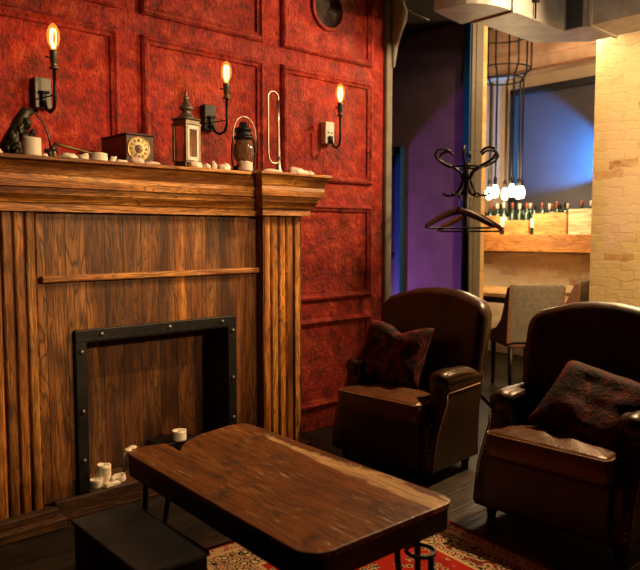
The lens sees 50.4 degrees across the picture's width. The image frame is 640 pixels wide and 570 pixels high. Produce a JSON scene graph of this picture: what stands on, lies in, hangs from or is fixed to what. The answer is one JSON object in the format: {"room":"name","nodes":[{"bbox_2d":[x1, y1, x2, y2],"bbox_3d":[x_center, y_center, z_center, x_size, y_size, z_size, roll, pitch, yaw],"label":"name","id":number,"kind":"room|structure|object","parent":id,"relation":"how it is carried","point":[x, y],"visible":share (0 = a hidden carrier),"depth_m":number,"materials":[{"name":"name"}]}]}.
{"room":"bar","nodes":[
{"label":"bar","id":0,"kind":"room"},
{"bbox_2d":[0,0,383,432],"bbox_3d":[-0.858,-0.535,3.656,3.270,3.020,0.220,-4,6,-42],"label":"wall","id":1,"kind":"structure","parent":0,"point":[333,243],"depth_m":3.93,"materials":[{"name":"red paint"}]},
{"bbox_2d":[31,28,58,113],"bbox_3d":[-1.218,-0.958,3.029,0.078,0.388,0.178,-4,6,-42],"label":"wall sconce","id":2,"kind":"object","parent":1,"relation":"attached to","point":[41,87],"visible":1,"depth_m":3.05,"materials":[{"name":"black metal"}]},
{"bbox_2d":[45,49,58,69],"bbox_3d":[-1.175,-0.990,2.983,0.057,0.082,0.042,-4,6,-42],"label":"socket","id":3,"kind":"object","parent":2,"relation":"attached to","point":[53,57],"depth_m":2.98,"materials":[{"name":"black metal"}]},
{"bbox_2d":[0,3,120,157],"bbox_3d":[-1.329,-0.892,3.033,0.933,0.675,0.030,-4,6,-42],"label":"trim","id":4,"kind":"structure","parent":1,"relation":"attached to","point":[6,10],"depth_m":3.26,"materials":[{"name":"red paint"}]},
{"bbox_2d":[84,0,117,7],"bbox_3d":[-1.329,-1.632,2.978,0.933,0.610,0.030,-4,6,-42],"label":"trim","id":5,"kind":"structure","parent":1,"relation":"attached to","point":[111,3],"depth_m":3.27,"materials":[{"name":"red paint"}]},
{"bbox_2d":[140,34,263,170],"bbox_3d":[-0.607,-0.941,3.684,0.767,0.675,0.030,-4,6,-42],"label":"trim","id":6,"kind":"structure","parent":1,"relation":"attached to","point":[146,41],"depth_m":3.61,"materials":[{"name":"red paint"}]},
{"bbox_2d":[140,0,263,42],"bbox_3d":[-0.607,-1.681,3.628,0.767,0.610,0.030,-4,6,-42],"label":"trim","id":7,"kind":"structure","parent":1,"relation":"attached to","point":[145,9],"depth_m":3.66,"materials":[{"name":"red paint"}]},
{"bbox_2d":[200,65,230,134],"bbox_3d":[-0.553,-0.993,3.631,0.187,0.388,0.080,3,5,38],"label":"wall sconce","id":8,"kind":"object","parent":1,"relation":"attached to","point":[208,112],"visible":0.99,"depth_m":3.64,"materials":[{"name":"black metal"}]},
{"bbox_2d":[220,83,230,99],"bbox_3d":[-0.500,-1.026,3.592,0.057,0.082,0.042,-4,6,-42],"label":"socket","id":9,"kind":"object","parent":8,"relation":"attached to","point":[226,86],"depth_m":3.58,"materials":[{"name":"black metal"}]},
{"bbox_2d":[281,64,372,185],"bbox_3d":[0.065,-0.986,4.289,0.774,0.675,0.030,-4,6,-42],"label":"trim","id":10,"kind":"structure","parent":1,"relation":"attached to","point":[285,69],"depth_m":4.31,"materials":[{"name":"red paint"}]},
{"bbox_2d":[280,0,373,67],"bbox_3d":[0.065,-1.726,4.234,0.774,0.610,0.030,-4,6,-42],"label":"trim","id":11,"kind":"structure","parent":1,"relation":"attached to","point":[285,43],"depth_m":4.24,"materials":[{"name":"red paint"}]},
{"bbox_2d":[311,0,343,31],"bbox_3d":[0.052,-1.716,4.230,0.268,0.268,0.020,-4,6,-42],"label":"wall speaker","id":12,"kind":"object","parent":1,"relation":"attached to","point":[326,13],"visible":1,"depth_m":4.23,"materials":[{"name":"red paint"}]},
{"bbox_2d":[316,0,340,27],"bbox_3d":[0.049,-1.716,4.234,0.230,0.230,0.009,-4,6,-42],"label":"speaker grille","id":13,"kind":"object","parent":12,"relation":"attached to","point":[328,12],"depth_m":4.24,"materials":[{"name":"black metal"}]},
{"bbox_2d":[321,89,343,148],"bbox_3d":[0.087,-1.038,4.207,0.075,0.392,0.181,-3,5,-37],"label":"wall sconce","id":14,"kind":"object","parent":1,"relation":"attached to","point":[327,128],"visible":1,"depth_m":4.23,"materials":[{"name":"black metal"}]},
{"bbox_2d":[335,102,343,116],"bbox_3d":[0.118,-1.072,4.149,0.057,0.082,0.042,-4,6,-42],"label":"socket","id":15,"kind":"object","parent":14,"relation":"attached to","point":[340,105],"depth_m":4.14,"materials":[{"name":"black metal"}]},
{"bbox_2d":[301,204,371,301],"bbox_3d":[0.065,-0.210,4.348,0.774,0.612,0.030,-4,6,-42],"label":"trim","id":16,"kind":"structure","parent":1,"relation":"attached to","point":[319,207],"depth_m":4.49,"materials":[{"name":"red paint"}]},
{"bbox_2d":[301,313,371,411],"bbox_3d":[0.065,0.495,4.400,0.774,0.575,0.030,-4,6,-42],"label":"trim","id":17,"kind":"structure","parent":1,"relation":"attached to","point":[367,317],"depth_m":4.39,"materials":[{"name":"red paint"}]},
{"bbox_2d":[382,0,392,308],"bbox_3d":[0.384,-0.618,4.768,0.063,3.020,0.270,-4,6,-42],"label":"trim","id":18,"kind":"structure","parent":1,"relation":"attached to","point":[388,4],"depth_m":4.64,"materials":[{"name":"paint"}]},
{"bbox_2d":[391,1,407,67],"bbox_3d":[0.539,-1.790,4.612,0.116,0.621,0.103,-4,6,-42],"label":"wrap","id":19,"kind":"object","parent":1,"relation":"attached to","point":[400,12],"visible":1,"depth_m":4.58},
{"bbox_2d":[0,350,639,569],"bbox_3d":[1.479,0.985,4.117,8.800,0.080,7.200,-4,6,-42],"label":"floor","id":20,"kind":"structure","parent":0,"point":[55,550],"depth_m":2.89,"materials":[{"name":"brown wood"}]},
{"bbox_2d":[71,503,209,569],"bbox_3d":[-0.599,0.950,2.236,0.230,0.270,0.517,-4,6,-42],"label":"ottoman","id":21,"kind":"object","parent":20,"relation":"on","point":[127,536],"visible":1,"depth_m":2.20,"materials":[{"name":"black leather"}]},
{"bbox_2d":[0,153,331,546],"bbox_3d":[-0.851,0.230,3.216,2.015,1.561,0.505,-4,6,-42],"label":"fireplace mantel","id":22,"kind":"object","parent":20,"relation":"on","point":[140,302],"visible":0.88,"depth_m":3.18,"materials":[{"name":"brown wood"}]},
{"bbox_2d":[0,107,56,156],"bbox_3d":[-1.224,-0.626,2.828,0.256,0.222,0.114,-4,6,-42],"label":"figurine","id":23,"kind":"object","parent":22,"relation":"on","point":[11,142],"visible":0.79,"depth_m":2.78,"materials":[{"name":"brown metal"}]},
{"bbox_2d":[22,136,41,155],"bbox_3d":[-1.147,-0.550,2.704,0.073,0.078,0.073,-4,6,-42],"label":"pillar candle","id":24,"kind":"object","parent":22,"relation":"on","point":[30,145],"visible":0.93,"depth_m":2.67,"materials":[{"name":"wax"}]},
{"bbox_2d":[60,153,77,157],"bbox_3d":[-1.029,-0.530,2.796,0.051,0.025,0.071,2,5,25],"label":"melted wax","id":25,"kind":"object","parent":22,"relation":"on","point":[67,155],"visible":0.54,"depth_m":2.77,"materials":[{"name":"white wax"}]},
{"bbox_2d":[53,142,110,159],"bbox_3d":[-1.050,-0.580,3.022,0.263,0.093,0.043,-4,6,-42],"label":"candle snuffer","id":26,"kind":"object","parent":22,"relation":"on","point":[54,143],"visible":0.54,"depth_m":2.98,"materials":[{"name":"gold metal"}]},
{"bbox_2d":[78,155,88,158],"bbox_3d":[-0.982,-0.528,2.821,0.048,0.017,0.043,-4,6,-42],"label":"melted wax","id":27,"kind":"object","parent":22,"relation":"on","point":[80,156],"visible":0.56,"depth_m":2.81,"materials":[{"name":"white wax"}]},
{"bbox_2d":[90,476,102,489],"bbox_3d":[-1.020,0.898,3.096,0.059,0.046,0.059,-4,6,-42],"label":"stub","id":28,"kind":"object","parent":22,"relation":"on","point":[96,482],"visible":0.94,"depth_m":3.08,"materials":[{"name":"wax"}]},
{"bbox_2d":[90,152,107,160],"bbox_3d":[-0.937,-0.543,2.881,0.073,0.038,0.073,-4,6,-42],"label":"stub","id":29,"kind":"object","parent":22,"relation":"on","point":[94,155],"visible":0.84,"depth_m":2.85,"materials":[{"name":"wax"}]},
{"bbox_2d":[97,463,110,482],"bbox_3d":[-1.002,0.872,3.151,0.065,0.093,0.067,4,6,42],"label":"pillar candle","id":30,"kind":"object","parent":22,"relation":"on","point":[103,469],"visible":0.84,"depth_m":3.13,"materials":[{"name":"wax"}]},
{"bbox_2d":[101,476,120,488],"bbox_3d":[-0.957,0.899,3.110,0.093,0.041,0.038,-4,6,-42],"label":"melted wax","id":31,"kind":"object","parent":22,"relation":"on","point":[112,482],"visible":1,"depth_m":3.11,"materials":[{"name":"white wax"}]},
{"bbox_2d":[109,156,116,160],"bbox_3d":[-0.893,-0.541,2.934,0.033,0.033,0.026,-4,6,-41],"label":"stub","id":32,"kind":"object","parent":22,"relation":"on","point":[112,158],"visible":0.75,"depth_m":2.92,"materials":[{"name":"wax"}]},
{"bbox_2d":[113,472,125,482],"bbox_3d":[-0.939,0.900,3.177,0.065,0.042,0.060,-3,5,-34],"label":"stub","id":33,"kind":"object","parent":22,"relation":"on","point":[121,476],"visible":0.77,"depth_m":3.17,"materials":[{"name":"wax"}]},
{"bbox_2d":[100,132,153,162],"bbox_3d":[-0.895,-0.626,3.160,0.150,0.161,0.268,-4,6,-42],"label":"mantel clock","id":34,"kind":"object","parent":22,"relation":"on","point":[125,145],"visible":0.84,"depth_m":3.07,"materials":[{"name":"brown wood"}]},
{"bbox_2d":[128,157,143,162],"bbox_3d":[-0.803,-0.546,2.979,0.068,0.029,0.053,-4,6,-42],"label":"melted wax","id":35,"kind":"object","parent":22,"relation":"on","point":[132,159],"visible":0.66,"depth_m":2.96,"materials":[{"name":"white wax"}]},
{"bbox_2d":[145,161,160,164],"bbox_3d":[-0.746,-0.543,3.034,0.078,0.016,0.041,-4,6,-42],"label":"melted wax","id":36,"kind":"object","parent":22,"relation":"on","point":[150,162],"visible":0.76,"depth_m":3.01,"materials":[{"name":"white wax"}]},
{"bbox_2d":[0,153,331,178],"bbox_3d":[-0.851,-0.539,3.159,2.015,0.020,0.505,-4,6,-42],"label":"shelf","id":37,"kind":"object","parent":22,"relation":"attached to","point":[11,158],"depth_m":2.99,"materials":[{"name":"brown wood"}]},
{"bbox_2d":[146,433,195,450],"bbox_3d":[-0.747,0.834,3.438,0.215,0.122,0.144,-4,6,-42],"label":"iron brazier","id":38,"kind":"object","parent":22,"relation":"on","point":[166,439],"visible":0.12,"depth_m":3.39,"materials":[{"name":"black metal"}]},
{"bbox_2d":[172,428,185,441],"bbox_3d":[-0.705,0.748,3.404,0.074,0.054,0.073,-4,6,-42],"label":"pillar candle","id":39,"kind":"object","parent":38,"relation":"on","point":[178,434],"visible":1,"depth_m":3.38,"materials":[{"name":"wax"}]},
{"bbox_2d":[171,90,200,166],"bbox_3d":[-0.644,-0.747,3.280,0.104,0.386,0.106,3,5,36],"label":"lantern","id":40,"kind":"object","parent":22,"relation":"on","point":[186,120],"visible":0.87,"depth_m":3.25,"materials":[{"name":"grey metal"}]},
{"bbox_2d":[183,147,191,160],"bbox_3d":[-0.641,-0.636,3.290,0.044,0.078,0.044,-4,6,-42],"label":"pillar candle","id":41,"kind":"object","parent":40,"relation":"in","point":[183,147],"visible":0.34,"depth_m":3.28,"materials":[{"name":"wax"}]},
{"bbox_2d":[187,160,202,167],"bbox_3d":[-0.580,-0.563,3.167,0.075,0.036,0.051,-4,6,-42],"label":"melted wax","id":42,"kind":"object","parent":22,"relation":"on","point":[194,163],"visible":0.76,"depth_m":3.15,"materials":[{"name":"white wax"}]},
{"bbox_2d":[211,161,216,168],"bbox_3d":[-0.507,-0.573,3.254,0.027,0.042,0.028,-4,6,-42],"label":"melted wax","id":43,"kind":"object","parent":22,"relation":"on","point":[214,165],"visible":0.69,"depth_m":3.25,"materials":[{"name":"white wax"}]},
{"bbox_2d":[218,163,230,169],"bbox_3d":[-0.463,-0.573,3.289,0.064,0.037,0.045,-4,6,-42],"label":"melted wax","id":44,"kind":"object","parent":22,"relation":"on","point":[225,166],"visible":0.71,"depth_m":3.27,"materials":[{"name":"white wax"}]},
{"bbox_2d":[231,116,255,170],"bbox_3d":[-0.394,-0.721,3.517,0.134,0.298,0.125,-1,4,-8],"label":"hurricane lantern","id":45,"kind":"object","parent":22,"relation":"on","point":[243,149],"visible":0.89,"depth_m":3.48,"materials":[{"name":"black metal"}]},
{"bbox_2d":[238,161,252,171],"bbox_3d":[-0.370,-0.588,3.371,0.071,0.051,0.071,-1,4,-16],"label":"stub","id":46,"kind":"object","parent":22,"relation":"on","point":[242,165],"visible":0.95,"depth_m":3.34,"materials":[{"name":"wax"}]},
{"bbox_2d":[263,169,281,171],"bbox_3d":[-0.245,-0.583,3.472,0.124,0.022,0.055,-4,6,-42],"label":"melted wax","id":47,"kind":"object","parent":22,"relation":"on","point":[265,169],"visible":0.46,"depth_m":3.45,"materials":[{"name":"white wax"}]},
{"bbox_2d":[267,90,281,169],"bbox_3d":[-0.239,-0.811,3.642,0.124,0.451,0.084,-4,6,-42],"label":"trumpet","id":48,"kind":"object","parent":22,"relation":"on","point":[278,158],"visible":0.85,"depth_m":3.64,"materials":[{"name":"silver metal"}]},
{"bbox_2d":[288,167,307,173],"bbox_3d":[-0.115,-0.601,3.585,0.137,0.040,0.062,-4,6,-42],"label":"melted wax","id":49,"kind":"object","parent":22,"relation":"on","point":[291,169],"visible":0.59,"depth_m":3.55,"materials":[{"name":"white wax"}]},
{"bbox_2d":[206,520,556,569],"bbox_3d":[0.578,1.099,1.984,1.120,0.012,2.360,-3,5,-36],"label":"rug","id":50,"kind":"object","parent":20,"relation":"on","point":[458,547],"visible":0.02,"depth_m":2.62,"materials":[{"name":"red fabric"}]},
{"bbox_2d":[127,423,449,569],"bbox_3d":[-0.150,0.847,2.284,0.576,0.431,1.190,-4,6,-40],"label":"coffee table","id":51,"kind":"object","parent":50,"relation":"on","point":[289,503],"visible":0.96,"depth_m":2.09,"materials":[{"name":"brown wood"}]},
{"bbox_2d":[123,445,136,472],"bbox_3d":[-0.706,0.644,2.524,0.029,0.089,0.068,1,4,13],"label":"melted wax","id":52,"kind":"object","parent":51,"relation":"on","point":[130,448],"visible":1,"depth_m":2.50,"materials":[{"name":"white wax"}]},
{"bbox_2d":[331,287,491,481],"bbox_3d":[0.506,0.498,3.769,0.700,0.943,0.644,4,6,44],"label":"armchair","id":53,"kind":"object","parent":20,"relation":"on","point":[429,429],"visible":0.91,"depth_m":3.62,"materials":[{"name":"brown leather"}]},
{"bbox_2d":[338,381,430,424],"bbox_3d":[0.438,0.621,3.707,0.540,0.163,0.445,4,6,44],"label":"seat cushion","id":54,"kind":"object","parent":53,"relation":"on","point":[369,402],"depth_m":3.56,"materials":[{"name":"leather"}]},
{"bbox_2d":[361,319,433,389],"bbox_3d":[0.408,0.382,3.804,0.441,0.338,0.206,4,6,42],"label":"throw pillow","id":55,"kind":"object","parent":53,"relation":"on","point":[390,355],"visible":0.94,"depth_m":3.72,"materials":[{"name":"fabric"}]},
{"bbox_2d":[434,145,498,407],"bbox_3d":[0.878,0.041,4.258,0.478,1.782,0.507,-4,6,-42],"label":"coat stand","id":56,"kind":"object","parent":20,"relation":"on","point":[466,183],"visible":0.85,"depth_m":4.24,"materials":[{"name":"black metal"}]},
{"bbox_2d":[425,195,494,228],"bbox_3d":[0.859,-0.451,4.189,0.430,0.210,0.044,0,4,-2],"label":"hanger","id":57,"kind":"object","parent":56,"relation":"hanging from","point":[458,210],"visible":1,"depth_m":4.19,"materials":[{"name":"brown wood"}]},
{"bbox_2d":[437,199,503,231],"bbox_3d":[0.951,-0.439,4.297,0.430,0.210,0.044,3,5,32],"label":"hanger","id":58,"kind":"object","parent":56,"relation":"hanging from","point":[499,227],"visible":0.76,"depth_m":4.30,"materials":[{"name":"brown wood"}]},
{"bbox_2d":[483,285,570,356],"bbox_3d":[1.769,0.408,6.466,0.710,0.720,1.050,-4,6,-42],"label":"dining table","id":59,"kind":"object","parent":20,"relation":"on","point":[494,294],"visible":0.08,"depth_m":6.26,"materials":[{"name":"brown wood"}]},
{"bbox_2d":[489,284,565,385],"bbox_3d":[1.650,0.409,5.511,0.456,0.860,0.513,0,4,-6],"label":"dining chair","id":60,"kind":"object","parent":20,"relation":"on","point":[522,302],"visible":0.62,"depth_m":5.26,"materials":[{"name":"grey fabric"}]},
{"bbox_2d":[473,301,639,560],"bbox_3d":[1.120,0.560,2.944,0.644,0.943,0.700,-4,6,-44],"label":"armchair","id":61,"kind":"object","parent":20,"relation":"on","point":[569,483],"visible":0.84,"depth_m":2.84,"materials":[{"name":"brown leather"}]},
{"bbox_2d":[486,422,620,486],"bbox_3d":[1.049,0.682,2.884,0.445,0.163,0.540,-4,6,-44],"label":"seat cushion","id":62,"kind":"object","parent":61,"relation":"on","point":[531,450],"depth_m":2.73,"materials":[{"name":"leather"}]},
{"bbox_2d":[527,358,639,462],"bbox_3d":[1.150,0.509,2.844,0.284,0.328,0.475,-4,6,-39],"label":"throw pillow","id":63,"kind":"object","parent":61,"relation":"on","point":[585,401],"visible":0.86,"depth_m":2.80,"materials":[{"name":"fabric"}]},
{"bbox_2d":[523,279,589,363],"bbox_3d":[2.083,0.374,5.976,0.513,0.860,0.456,3,5,36],"label":"dining chair","id":64,"kind":"object","parent":20,"relation":"on","point":[580,291],"visible":0.29,"depth_m":5.67,"materials":[{"name":"grey fabric"}]},
{"bbox_2d":[392,23,463,291],"bbox_3d":[0.580,-0.944,6.570,0.140,3.400,2.150,-4,6,-42],"label":"wall","id":65,"kind":"structure","parent":0,"point":[427,74],"depth_m":6.02,"materials":[{"name":"purple paint"}]},
{"bbox_2d":[391,146,403,295],"bbox_3d":[0.415,-0.271,6.627,0.092,2.050,0.960,-4,6,-42],"label":"door","id":66,"kind":"structure","parent":65,"relation":"in","point":[397,190],"depth_m":6.28,"materials":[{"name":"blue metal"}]},
{"bbox_2d":[460,22,471,289],"bbox_3d":[1.228,-0.682,5.746,0.022,3.000,0.068,-4,6,-42],"label":"trim","id":67,"kind":"structure","parent":65,"relation":"attached to","point":[467,26],"depth_m":5.67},
{"bbox_2d":[469,23,483,296],"bbox_3d":[1.310,-0.684,5.779,0.160,3.000,0.032,-4,6,-42],"label":"trim","id":68,"kind":"structure","parent":65,"relation":"attached to","point":[477,46],"depth_m":5.73,"materials":[{"name":"beige wood"}]},
{"bbox_2d":[479,25,487,298],"bbox_3d":[1.315,-0.898,5.963,0.105,3.400,0.240,-4,6,-42],"label":"trim","id":69,"kind":"structure","parent":65,"relation":"attached to","point":[485,27],"depth_m":5.87,"materials":[{"name":"orange pale wood"}]},
{"bbox_2d":[400,0,456,38],"bbox_3d":[0.217,-2.031,2.748,5.400,0.100,7.200,-4,6,-42],"label":"ceiling","id":70,"kind":"structure","parent":0,"point":[415,24],"depth_m":5.63,"materials":[{"name":"grey paint"}]},
{"bbox_2d":[434,0,639,41],"bbox_3d":[2.278,-1.807,3.371,1.352,0.424,3.334,-4,6,-42],"label":"ventilation duct","id":71,"kind":"object","parent":70,"relation":"attached to","point":[530,20],"visible":1,"depth_m":4.37,"materials":[{"name":"silver metal"}]},
{"bbox_2d":[483,251,589,355],"bbox_3d":[2.350,0.201,6.942,0.350,1.060,4.100,-4,6,-42],"label":"wall","id":72,"kind":"structure","parent":0,"point":[501,268],"depth_m":6.92,"materials":[{"name":"brick"}]},
{"bbox_2d":[484,234,590,252],"bbox_3d":[2.202,-0.422,6.829,0.440,0.170,3.200,-4,6,-42],"label":"shelf","id":73,"kind":"object","parent":72,"relation":"on","point":[560,243],"depth_m":6.61,"materials":[{"name":"brown wood"}]},
{"bbox_2d":[484,216,508,233],"bbox_3d":[1.836,-0.628,7.155,0.294,0.190,0.285,-4,6,-42],"label":"crate","id":74,"kind":"object","parent":73,"relation":"on","point":[494,218],"visible":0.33,"depth_m":6.99,"materials":[{"name":"brown wood"}]},
{"bbox_2d":[486,203,493,215],"bbox_3d":[1.775,-0.697,7.094,0.076,0.311,0.074,-4,6,-42],"label":"wine bottle","id":75,"kind":"object","parent":74,"relation":"in","point":[490,212],"visible":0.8,"depth_m":7.07,"materials":[{"name":"green glass"}]},
{"bbox_2d":[494,203,499,215],"bbox_3d":[1.833,-0.690,7.031,0.075,0.308,0.073,-4,6,-42],"label":"wine bottle","id":76,"kind":"object","parent":74,"relation":"in","point":[497,212],"visible":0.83,"depth_m":7.01,"materials":[{"name":"green glass"}]},
{"bbox_2d":[499,202,507,233],"bbox_3d":[1.880,-0.683,6.957,0.082,0.329,0.080,-4,6,-42],"label":"wine bottle","id":77,"kind":"object","parent":73,"relation":"on","point":[503,214],"visible":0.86,"depth_m":6.93,"materials":[{"name":"green glass"}]},
{"bbox_2d":[504,220,529,233],"bbox_3d":[2.069,-0.584,6.899,0.294,0.140,0.270,-4,6,-42],"label":"crate","id":78,"kind":"object","parent":73,"relation":"on","point":[510,226],"visible":0.65,"depth_m":6.79,"materials":[{"name":"brown wood"}]},
{"bbox_2d":[509,203,515,219],"bbox_3d":[1.953,-0.680,6.898,0.075,0.308,0.073,-4,6,-42],"label":"wine bottle","id":79,"kind":"object","parent":78,"relation":"in","point":[512,214],"visible":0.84,"depth_m":6.87,"materials":[{"name":"green glass"}]},
{"bbox_2d":[516,203,522,219],"bbox_3d":[2.008,-0.670,6.838,0.072,0.297,0.071,-4,6,-42],"label":"wine bottle","id":80,"kind":"object","parent":78,"relation":"in","point":[519,216],"visible":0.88,"depth_m":6.81,"materials":[{"name":"green glass"}]},
{"bbox_2d":[523,203,530,219],"bbox_3d":[2.063,-0.667,6.777,0.073,0.299,0.071,-4,6,-42],"label":"wine bottle","id":81,"kind":"object","parent":78,"relation":"in","point":[527,215],"visible":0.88,"depth_m":6.75,"materials":[{"name":"green glass"}]},
{"bbox_2d":[530,204,536,233],"bbox_3d":[2.112,-0.646,6.701,0.073,0.294,0.071,-4,6,-42],"label":"wine bottle","id":82,"kind":"object","parent":73,"relation":"on","point":[534,205],"visible":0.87,"depth_m":6.68,"materials":[{"name":"green glass"}]},
{"bbox_2d":[534,213,568,233],"bbox_3d":[2.314,-0.596,6.627,0.294,0.205,0.340,-4,6,-42],"label":"crate","id":83,"kind":"object","parent":73,"relation":"on","point":[544,223],"visible":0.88,"depth_m":6.52,"materials":[{"name":"brown wood"}]},
{"bbox_2d":[539,203,545,212],"bbox_3d":[2.176,-0.656,6.653,0.072,0.297,0.070,-4,6,-42],"label":"wine bottle","id":84,"kind":"object","parent":83,"relation":"in","point":[542,210],"visible":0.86,"depth_m":6.63,"materials":[{"name":"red glass"}]},
{"bbox_2d":[547,204,552,212],"bbox_3d":[2.228,-0.645,6.596,0.069,0.283,0.067,-4,6,-42],"label":"wine bottle","id":85,"kind":"object","parent":83,"relation":"in","point":[549,205],"visible":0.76,"depth_m":6.58,"materials":[{"name":"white glass"}]},
{"bbox_2d":[554,201,560,212],"bbox_3d":[2.280,-0.651,6.538,0.074,0.303,0.072,-4,6,-42],"label":"wine bottle","id":86,"kind":"object","parent":83,"relation":"in","point":[557,210],"visible":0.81,"depth_m":6.52,"materials":[{"name":"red glass"}]},
{"bbox_2d":[561,202,567,212],"bbox_3d":[2.331,-0.642,6.481,0.072,0.294,0.070,-4,6,-42],"label":"wine bottle","id":87,"kind":"object","parent":83,"relation":"in","point":[564,210],"visible":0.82,"depth_m":6.46,"materials":[{"name":"green glass"}]},
{"bbox_2d":[568,209,591,233],"bbox_3d":[2.554,-0.591,6.361,0.294,0.235,0.335,-4,6,-42],"label":"crate","id":88,"kind":"object","parent":73,"relation":"on","point":[579,220],"visible":0.52,"depth_m":6.30,"materials":[{"name":"brown wood"}]},
{"bbox_2d":[580,200,583,208],"bbox_3d":[2.447,-0.638,6.354,0.074,0.305,0.072,-4,6,-42],"label":"wine bottle","id":89,"kind":"object","parent":88,"relation":"in","point":[582,201],"visible":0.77,"depth_m":6.33,"materials":[{"name":"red glass"}]},
{"bbox_2d":[485,63,595,252],"bbox_3d":[2.469,-1.253,6.941,0.230,1.840,4.100,-4,6,-42],"label":"wall","id":90,"kind":"structure","parent":0,"point":[590,69],"depth_m":7.32,"materials":[{"name":"beige paint"}]},
{"bbox_2d":[487,30,596,82],"bbox_3d":[2.413,-2.416,6.803,0.380,0.500,4.100,-4,6,-42],"label":"trim","id":91,"kind":"structure","parent":90,"relation":"attached to","point":[544,53],"depth_m":6.84,"materials":[{"name":"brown wood"}]},
{"bbox_2d":[508,75,595,234],"bbox_3d":[2.746,-1.223,6.508,0.100,1.565,2.085,-4,6,-42],"label":"window","id":92,"kind":"structure","parent":90,"relation":"in","point":[558,137],"depth_m":6.90,"materials":[{"name":"glass"},{"name":"black paint"}]},
{"bbox_2d":[589,31,639,305],"bbox_3d":[3.075,-0.803,4.694,0.320,3.400,2.312,-4,6,-42],"label":"wall","id":93,"kind":"structure","parent":0,"point":[615,215],"depth_m":5.29,"materials":[{"name":"yellow brick"}]},
{"bbox_3d":[2.845,-2.683,6.364,3.400,0.100,5.300,-4,6,-42],"label":"ceiling","id":94,"kind":"structure","parent":0,"visible":0},
{"bbox_2d":[486,27,532,199],"bbox_3d":[1.701,-1.719,6.359,0.534,1.823,0.534,-4,6,-42],"label":"pendant lamp","id":95,"kind":"object","parent":94,"relation":"hanging from","point":[519,192],"visible":0.63,"depth_m":6.31,"materials":[{"name":"black metal"}]},
{"bbox_2d":[493,177,496,184],"bbox_3d":[1.610,-0.953,6.244,0.036,0.075,0.034,-4,6,-42],"label":"socket","id":96,"kind":"object","parent":95,"relation":"attached to","point":[495,178],"depth_m":6.23,"materials":[{"name":"black metal"}]},
{"bbox_2d":[510,176,513,183],"bbox_3d":[1.759,-0.958,6.229,0.036,0.075,0.034,-4,6,-42],"label":"socket","id":97,"kind":"object","parent":95,"relation":"attached to","point":[511,178],"depth_m":6.22,"materials":[{"name":"black metal"}]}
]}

